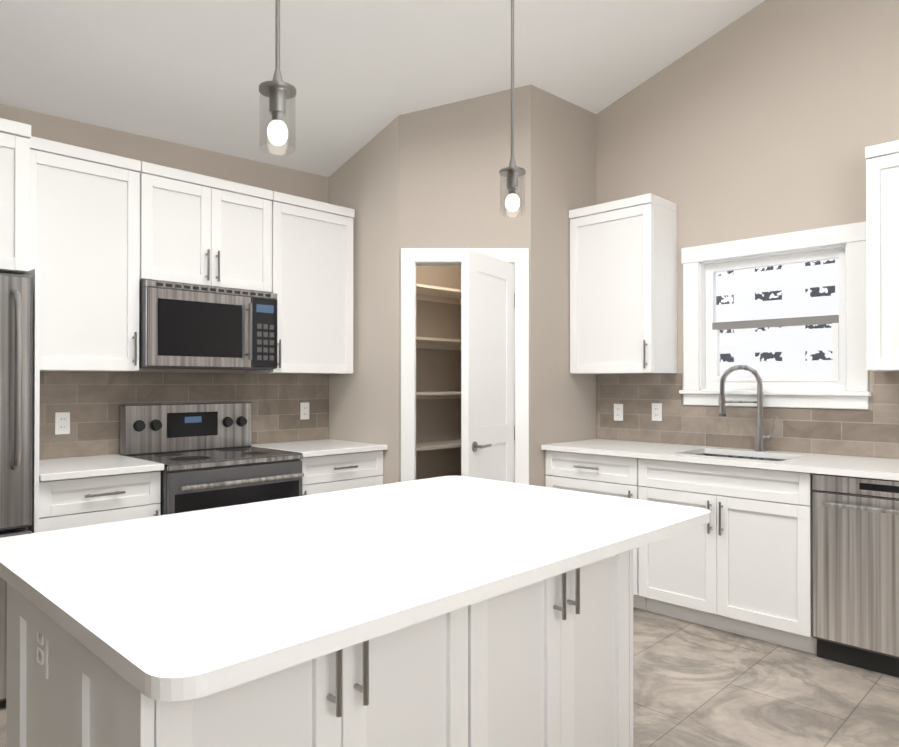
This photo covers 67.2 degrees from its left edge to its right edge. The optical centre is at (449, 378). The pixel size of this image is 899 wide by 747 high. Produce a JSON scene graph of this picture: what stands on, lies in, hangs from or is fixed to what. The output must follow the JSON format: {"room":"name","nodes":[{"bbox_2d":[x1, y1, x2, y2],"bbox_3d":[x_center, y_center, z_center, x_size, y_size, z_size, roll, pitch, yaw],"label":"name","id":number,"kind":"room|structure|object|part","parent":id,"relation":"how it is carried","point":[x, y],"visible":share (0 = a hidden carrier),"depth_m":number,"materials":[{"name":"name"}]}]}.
{"room":"kitchen","nodes":[
{"label":"kitchen","id":0,"kind":"room"},
{"bbox_2d":[0,104,459,479],"bbox_3d":[-2.862,-0.224,2.747,0.120,3.100,8.510,0,0,45],"label":"wall","id":1,"kind":"structure","parent":0,"point":[437,370],"depth_m":4.60,"materials":[{"name":"paint"}]},
{"bbox_2d":[0,118,35,274],"bbox_3d":[-2.371,-0.799,2.818,0.480,0.650,0.981,0,0,45],"label":"upper cabinet","id":2,"kind":"object","parent":1,"relation":"attached to","point":[17,145],"depth_m":2.96,"materials":[{"name":"white wood"}]},
{"bbox_2d":[36,137,155,371],"bbox_3d":[-1.871,-0.580,3.430,0.330,1.080,0.592,0,0,45],"label":"upper cabinet","id":3,"kind":"object","parent":1,"relation":"attached to","point":[94,237],"depth_m":3.32,"materials":[{"name":"white wood"}]},
{"bbox_2d":[39,371,328,458],"bbox_3d":[-1.517,0.188,4.014,0.008,0.448,1.926,0,0,45],"label":"backsplash","id":4,"kind":"structure","parent":1,"relation":"attached to","point":[91,402],"depth_m":3.87,"materials":[{"name":"tile"}]},
{"bbox_2d":[55,412,69,434],"bbox_3d":[-2.005,0.230,3.507,0.008,0.114,0.070,0,0,45],"label":"electrical outlet","id":5,"kind":"object","parent":4,"relation":"attached to","point":[62,422],"visible":1,"depth_m":3.50,"materials":[{"name":"white plastic"}]},
{"bbox_2d":[300,402,308,419],"bbox_3d":[-0.972,0.216,4.553,0.008,0.114,0.070,0,0,45],"label":"electrical outlet","id":6,"kind":"object","parent":4,"relation":"attached to","point":[304,410],"visible":1,"depth_m":4.55,"materials":[{"name":"white plastic"}]},
{"bbox_2d":[156,164,275,292],"bbox_3d":[-1.438,-0.815,3.870,0.330,0.605,0.760,0,0,45],"label":"upper cabinet","id":7,"kind":"object","parent":1,"relation":"attached to","point":[211,231],"depth_m":3.76,"materials":[{"name":"white wood"}]},
{"bbox_2d":[139,280,276,369],"bbox_3d":[-1.396,-0.281,3.825,0.450,0.445,0.754,0,0,45],"label":"over-the-range microwave","id":8,"kind":"object","parent":7,"relation":"attached to","point":[185,326],"visible":1,"depth_m":3.66,"materials":[{"name":"silver metal"}]},
{"bbox_2d":[245,192,354,373],"bbox_3d":[-0.980,-0.575,4.333,0.330,1.080,0.663,0,0,45],"label":"upper cabinet","id":9,"kind":"object","parent":1,"relation":"attached to","point":[314,239],"depth_m":4.24,"materials":[{"name":"white wood"}]},
{"bbox_2d":[329,116,398,484],"bbox_3d":[-0.543,-0.150,4.484,0.740,2.970,0.100,0,0,45],"label":"wall","id":10,"kind":"structure","parent":0,"point":[364,395],"depth_m":4.36,"materials":[{"name":"paint"}]},
{"bbox_2d":[0,0,764,176],"bbox_3d":[-0.116,-1.982,0.044,7.600,1.535,8.270,0,0,45],"label":"ceiling","id":11,"kind":"structure","parent":0,"point":[358,75],"depth_m":3.62,"materials":[{"name":"white paint"}]},
{"bbox_2d":[259,0,295,155],"bbox_3d":[-0.408,-1.342,1.601,0.126,1.604,0.124,0,0,45],"label":"pendant light","id":12,"kind":"object","parent":11,"relation":"hanging from","point":[277,91],"visible":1,"depth_m":1.58,"materials":[{"name":"clear glass"}]},
{"bbox_2d":[499,0,525,217],"bbox_3d":[0.204,-1.352,2.220,0.126,1.631,0.124,0,0,45],"label":"pendant light","id":13,"kind":"object","parent":11,"relation":"hanging from","point":[512,172],"visible":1,"depth_m":2.21,"materials":[{"name":"clear glass"}]},
{"bbox_2d":[0,607,898,746],"bbox_3d":[-0.116,1.362,0.027,7.840,0.100,8.510,0,0,45],"label":"floor","id":14,"kind":"structure","parent":0,"point":[696,685],"depth_m":2.85,"materials":[{"name":"tile"}]},
{"bbox_2d":[0,268,39,704],"bbox_3d":[-2.253,0.427,2.695,0.812,1.797,0.980,0,0,45],"label":"refrigerator","id":15,"kind":"object","parent":14,"relation":"on","point":[16,343],"depth_m":2.73,"materials":[{"name":"silver metal"}]},
{"bbox_3d":[-2.318,0.428,2.759,0.630,1.797,0.980,0,0,45],"label":"fridge panel","id":16,"kind":"part","parent":15,"relation":"part of","materials":[{"name":"silver metal"}]},
{"bbox_2d":[39,471,160,531],"bbox_3d":[-1.798,0.887,3.305,0.600,0.884,0.528,0,0,45],"label":"base cabinet","id":17,"kind":"object","parent":14,"relation":"on","point":[73,503],"depth_m":3.08,"materials":[{"name":"white wood"}]},
{"bbox_2d":[39,454,163,481],"bbox_3d":[-1.783,0.425,3.293,0.640,0.031,0.528,0,0,45],"label":"countertop","id":18,"kind":"structure","parent":17,"relation":"on","point":[78,467],"depth_m":3.19,"materials":[{"name":"white stone"}]},
{"bbox_2d":[120,402,303,514],"bbox_3d":[-1.283,0.736,3.708,0.707,1.190,0.754,0,0,45],"label":"range","id":19,"kind":"object","parent":14,"relation":"on","point":[208,455],"visible":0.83,"depth_m":3.67,"materials":[{"name":"silver metal"}]},
{"bbox_2d":[6,549,632,746],"bbox_3d":[-0.231,0.877,1.759,0.846,0.887,1.410,0,0,45],"label":"kitchen island","id":20,"kind":"object","parent":14,"relation":"on","point":[548,662],"visible":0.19,"depth_m":1.44,"materials":[{"name":"white wood"}]},
{"bbox_2d":[36,631,48,678],"bbox_3d":[-0.823,0.539,1.365,0.070,0.114,0.008,0,0,45],"label":"outlet","id":21,"kind":"object","parent":20,"relation":"attached to","point":[42,655],"visible":0.79,"depth_m":1.35,"materials":[{"name":"white plastic"}]},
{"bbox_2d":[0,476,710,701],"bbox_3d":[-0.175,0.417,1.872,1.130,0.031,1.695,0,0,45],"label":"island countertop","id":22,"kind":"structure","parent":20,"relation":"on","point":[184,606],"depth_m":1.45,"materials":[{"name":"white stone"}]},
{"bbox_2d":[300,450,382,495],"bbox_3d":[-0.851,0.892,4.263,0.600,0.884,0.630,0,0,45],"label":"base cabinet","id":23,"kind":"object","parent":14,"relation":"on","point":[338,472],"depth_m":4.05,"materials":[{"name":"white wood"}]},
{"bbox_2d":[252,439,386,456],"bbox_3d":[-0.837,0.430,4.252,0.640,0.031,0.630,0,0,45],"label":"countertop","id":24,"kind":"structure","parent":23,"relation":"on","point":[313,448],"depth_m":4.14,"materials":[{"name":"white stone"}]},
{"bbox_2d":[545,450,696,610],"bbox_3d":[1.067,0.892,4.248,0.707,0.885,0.600,0,0,45],"label":"base cabinet","id":25,"kind":"object","parent":14,"relation":"on","point":[626,477],"depth_m":3.89,"materials":[{"name":"white wood"}]},
{"bbox_2d":[541,439,898,480],"bbox_3d":[1.896,0.425,3.404,3.076,0.031,0.640,0,0,45],"label":"countertop","id":26,"kind":"structure","parent":25,"relation":"on","point":[866,467],"depth_m":3.61,"materials":[{"name":"white stone"}]},
{"bbox_2d":[718,365,776,450],"bbox_3d":[1.709,0.165,3.882,0.293,0.493,0.136,0,0,45],"label":"faucet","id":27,"kind":"object","parent":26,"relation":"on","point":[761,437],"visible":1,"depth_m":3.87,"materials":[{"name":"silver metal"}]},
{"bbox_2d":[649,486,816,653],"bbox_3d":[1.574,1.002,3.747,0.964,0.660,0.600,0,0,45],"label":"base cabinet","id":28,"kind":"object","parent":14,"relation":"on","point":[740,563],"depth_m":3.44,"materials":[{"name":"white wood"}]},
{"bbox_2d":[812,473,898,677],"bbox_3d":[2.105,0.886,3.163,0.606,0.884,0.646,0,0,45],"label":"dishwasher","id":29,"kind":"object","parent":14,"relation":"on","point":[855,561],"visible":0.96,"depth_m":3.06,"materials":[{"name":"silver metal"}]},
{"bbox_2d":[398,85,530,484],"bbox_3d":[0.094,-0.247,4.241,0.990,3.163,0.100,0,0,0],"label":"wall","id":30,"kind":"structure","parent":0,"point":[454,158],"depth_m":4.20,"materials":[{"name":"paint"}]},
{"bbox_2d":[401,248,528,484],"bbox_3d":[0.094,0.264,4.239,0.790,2.140,0.144,0,0,0],"label":"door frame","id":31,"kind":"structure","parent":30,"relation":"attached to","point":[413,258],"depth_m":4.17,"materials":[{"name":"white wood"}]},
{"bbox_2d":[458,248,514,482],"bbox_3d":[0.248,0.306,3.921,0.236,2.028,0.601,0,0,45],"label":"pantry door","id":32,"kind":"structure","parent":30,"relation":"in","point":[487,445],"depth_m":3.87,"materials":[{"name":"white wood"}]},
{"bbox_2d":[531,85,595,486],"bbox_3d":[0.729,-0.257,4.492,0.100,3.185,0.740,0,0,45],"label":"wall","id":33,"kind":"structure","parent":0,"point":[563,183],"depth_m":4.38,"materials":[{"name":"paint"}]},
{"bbox_2d":[460,0,898,491],"bbox_3d":[2.874,-0.745,2.981,7.720,4.145,0.120,0,0,45],"label":"wall","id":34,"kind":"structure","parent":0,"point":[768,117],"depth_m":3.94,"materials":[{"name":"paint"}]},
{"bbox_2d":[569,193,676,373],"bbox_3d":[1.121,-0.575,4.393,0.591,1.080,0.330,0,0,45],"label":"upper cabinet","id":35,"kind":"object","parent":34,"relation":"attached to","point":[623,286],"depth_m":4.24,"materials":[{"name":"white wood"}]},
{"bbox_2d":[596,371,898,458],"bbox_3d":[2.118,0.186,3.630,3.076,0.448,0.008,0,0,45],"label":"backsplash","id":36,"kind":"structure","parent":34,"relation":"attached to","point":[874,432],"depth_m":4.01,"materials":[{"name":"tile"}]},
{"bbox_2d":[614,404,622,420],"bbox_3d":[1.143,0.226,4.581,0.070,0.114,0.008,0,0,45],"label":"electrical outlet","id":37,"kind":"object","parent":36,"relation":"attached to","point":[618,412],"visible":1,"depth_m":4.58,"materials":[{"name":"white plastic"}]},
{"bbox_2d":[652,403,661,420],"bbox_3d":[1.342,0.215,4.384,0.070,0.114,0.008,0,0,45],"label":"electrical outlet","id":38,"kind":"object","parent":36,"relation":"attached to","point":[656,411],"visible":1,"depth_m":4.38,"materials":[{"name":"white plastic"}]},
{"bbox_2d":[679,221,871,409],"bbox_3d":[1.863,-0.331,3.933,1.042,0.986,0.160,0,0,45],"label":"window","id":39,"kind":"structure","parent":34,"relation":"in","point":[836,380],"depth_m":3.88,"materials":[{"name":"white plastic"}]},
{"bbox_2d":[865,140,898,370],"bbox_3d":[2.402,-0.582,3.128,0.760,1.080,0.330,0,0,45],"label":"upper cabinet","id":40,"kind":"object","parent":34,"relation":"attached to","point":[882,162],"depth_m":3.24,"materials":[{"name":"white wood"}]},
{"label":"outside","id":41,"kind":"structure","parent":0,"visible":0},
{"bbox_2d":[716,258,838,375],"bbox_3d":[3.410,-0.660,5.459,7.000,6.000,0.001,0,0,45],"label":"window glass","id":42,"kind":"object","parent":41,"point":[751,353],"depth_m":5.96,"materials":[{"name":"clear glass"}]}
]}

